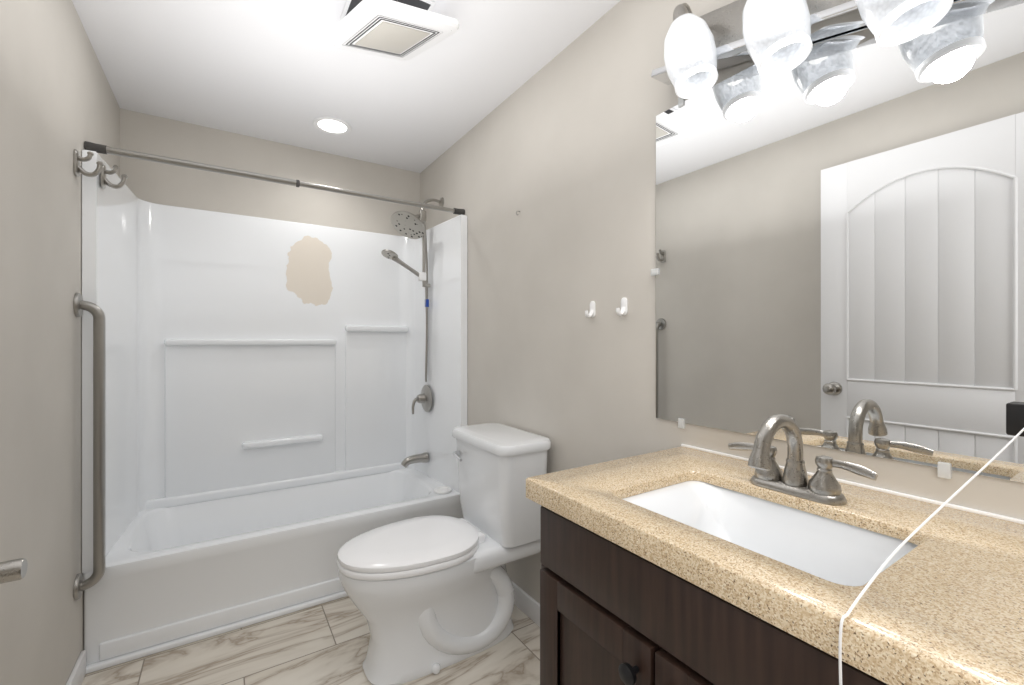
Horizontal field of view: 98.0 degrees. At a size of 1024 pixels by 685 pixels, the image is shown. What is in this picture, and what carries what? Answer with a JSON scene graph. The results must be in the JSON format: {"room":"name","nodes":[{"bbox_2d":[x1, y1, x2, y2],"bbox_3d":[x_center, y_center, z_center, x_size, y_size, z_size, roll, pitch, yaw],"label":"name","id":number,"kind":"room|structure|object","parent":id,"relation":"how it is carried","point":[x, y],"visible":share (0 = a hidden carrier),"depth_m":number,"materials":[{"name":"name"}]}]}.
{"room":"bathroom","nodes":[
{"label":"bathroom","id":0,"kind":"room"},
{"bbox_2d":[0,0,119,684],"bbox_3d":[-0.947,0.022,0.594,0.100,2.295,3.826,0,0,-33],"label":"wall","id":1,"kind":"structure","parent":0,"point":[58,103],"depth_m":1.24,"materials":[{"name":"paint"}]},
{"bbox_2d":[0,558,27,583],"bbox_3d":[-0.978,0.435,0.827,0.100,0.060,0.060,0,0,-33],"label":"paper holder","id":2,"kind":"object","parent":1,"relation":"attached to","point":[13,570],"visible":1,"depth_m":0.83,"materials":[{"name":"silver metal"}]},
{"bbox_2d":[66,650,85,684],"bbox_3d":[-0.711,1.127,0.334,0.014,0.085,2.933,0,0,-33],"label":"baseboard","id":3,"kind":"structure","parent":1,"relation":"attached to","point":[77,675],"depth_m":1.50,"materials":[{"name":"white paint"}]},
{"bbox_2d":[73,149,103,176],"bbox_3d":[-1.441,-0.604,1.518,0.073,0.090,0.042,0,0,-33],"label":"robe hook","id":4,"kind":"object","parent":1,"relation":"attached to","point":[78,169],"visible":1,"depth_m":1.51,"materials":[{"name":"silver metal"}]},
{"bbox_2d":[73,293,105,599],"bbox_3d":[-1.450,0.355,1.533,0.074,1.042,0.082,0,0,-33],"label":"grab bar","id":5,"kind":"object","parent":1,"relation":"attached to","point":[80,305],"visible":1,"depth_m":1.53,"materials":[{"name":"grey metal"}]},
{"bbox_2d":[84,141,464,214],"bbox_3d":[-0.900,-0.704,2.014,1.516,0.035,0.035,0,0,-33],"label":"curtain rod","id":6,"kind":"object","parent":1,"relation":"attached to","point":[100,148],"visible":0.85,"depth_m":1.86,"materials":[{"name":"grey metal"}]},
{"bbox_2d":[120,108,419,235],"bbox_3d":[-1.278,0.022,2.598,1.520,2.295,0.100,0,0,-33],"label":"wall","id":7,"kind":"structure","parent":0,"point":[163,184],"depth_m":2.45,"materials":[{"name":"paint"}]},
{"bbox_2d":[81,596,539,684],"bbox_3d":[-0.267,1.220,1.034,1.720,0.100,3.826,0,0,-33],"label":"floor","id":8,"kind":"structure","parent":0,"point":[326,643],"depth_m":1.64,"materials":[{"name":"tile"}]},
{"bbox_2d":[82,149,466,673],"bbox_3d":[-1.060,0.245,2.260,1.516,1.850,0.701,0,0,-33],"label":"shower","id":9,"kind":"object","parent":8,"relation":"on","point":[268,432],"visible":0.88,"depth_m":2.31,"materials":[{"name":"plastic"}]},
{"bbox_2d":[101,165,127,188],"bbox_3d":[-1.469,-0.608,1.646,0.073,0.090,0.042,0,0,-33],"label":"robe hook","id":10,"kind":"object","parent":9,"relation":"attached to","point":[105,181],"visible":0.96,"depth_m":1.64,"materials":[{"name":"silver metal"}]},
{"bbox_2d":[433,486,451,493],"bbox_3d":[-0.375,0.803,2.407,0.100,0.012,0.100,0,0,-33],"label":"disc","id":11,"kind":"object","parent":9,"relation":"on","point":[442,490],"visible":1,"depth_m":2.39,"materials":[{"name":"white plastic"}]},
{"bbox_2d":[337,423,550,684],"bbox_3d":[-0.271,0.774,1.712,0.760,0.793,0.458,0,0,-33],"label":"toilet","id":12,"kind":"object","parent":8,"relation":"on","point":[428,595],"visible":1,"depth_m":1.63,"materials":[{"name":"white ceramic"}]},
{"bbox_2d":[526,414,1023,684],"bbox_3d":[0.585,0.654,0.594,0.568,1.032,1.242,0,0,-33],"label":"vanity cabinet","id":13,"kind":"object","parent":8,"relation":"on","point":[683,564],"visible":1,"depth_m":0.71,"materials":[{"name":"beige stone"}]},
{"bbox_2d":[728,414,877,505],"bbox_3d":[0.511,0.217,0.848,0.182,0.159,0.269,0,0,-33],"label":"faucet","id":14,"kind":"object","parent":13,"relation":"on","point":[793,486],"depth_m":0.84,"materials":[{"name":"silver metal"}]},
{"bbox_2d":[838,402,1023,684],"bbox_3d":[0.593,0.455,0.586,0.551,0.710,0.045,0,0,-29],"label":"cord","id":15,"kind":"object","parent":13,"relation":"on","point":[1015,419],"visible":1,"depth_m":0.62,"materials":[{"name":"white plastic"}]},
{"bbox_2d":[72,0,620,172],"bbox_3d":[-0.267,-1.175,1.034,1.720,0.100,3.826,0,0,-33],"label":"ceiling","id":16,"kind":"structure","parent":0,"point":[281,71],"depth_m":1.83,"materials":[{"name":"white paint"}]},
{"bbox_2d":[313,117,351,134],"bbox_3d":[-0.934,-1.120,2.314,0.190,0.009,0.190,0,0,-33],"label":"recessed light","id":17,"kind":"object","parent":16,"relation":"in","point":[332,125],"visible":0.98,"depth_m":2.31,"materials":[{"name":"white paint"}]},
{"bbox_2d":[325,0,458,60],"bbox_3d":[-0.407,-1.047,1.499,0.324,0.156,0.376,0,0,-43],"label":"fan","id":18,"kind":"object","parent":16,"relation":"attached to","point":[403,30],"visible":1,"depth_m":1.45,"materials":[{"name":"white plastic"}]},
{"bbox_2d":[420,0,1023,603],"bbox_3d":[0.413,0.022,1.474,0.100,2.295,3.826,0,0,-33],"label":"wall","id":19,"kind":"structure","parent":0,"point":[558,152],"depth_m":1.63,"materials":[{"name":"paint"}]},
{"bbox_2d":[381,197,443,467],"bbox_3d":[-0.582,-0.064,2.580,0.370,1.603,0.239,0,0,-33],"label":"shower","id":20,"kind":"object","parent":19,"relation":"attached to","point":[408,225],"visible":0.98,"depth_m":2.60,"materials":[{"name":"silver metal"}]},
{"bbox_2d":[512,581,539,626],"bbox_3d":[0.119,1.127,1.824,0.014,0.085,1.333,0,0,-33],"label":"baseboard","id":21,"kind":"structure","parent":19,"relation":"attached to","point":[527,604],"depth_m":1.89,"materials":[{"name":"white paint"}]},
{"bbox_2d":[585,301,595,317],"bbox_3d":[0.273,-0.114,1.567,0.036,0.060,0.026,0,0,-33],"label":"hook","id":22,"kind":"object","parent":19,"relation":"attached to","point":[592,312],"visible":1,"depth_m":1.57,"materials":[{"name":"white plastic"}]},
{"bbox_2d":[616,298,627,315],"bbox_3d":[0.353,-0.114,1.443,0.036,0.060,0.026,0,0,-33],"label":"hook","id":23,"kind":"object","parent":19,"relation":"attached to","point":[624,307],"visible":0.98,"depth_m":1.44,"materials":[{"name":"white plastic"}]},
{"bbox_2d":[651,0,952,98],"bbox_3d":[0.627,-0.684,0.883,0.158,0.398,0.881,0,0,-33],"label":"vanity light","id":24,"kind":"object","parent":19,"relation":"attached to","point":[772,38],"visible":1,"depth_m":0.94,"materials":[{"name":"white glass"}]},
{"bbox_2d":[651,0,1023,482],"bbox_3d":[0.760,-0.225,0.835,0.010,0.942,1.236,0,0,-33],"label":"mirror","id":25,"kind":"object","parent":19,"relation":"attached to","point":[840,241],"visible":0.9,"depth_m":0.91,"materials":[{"name":"clear glass"}]}
]}

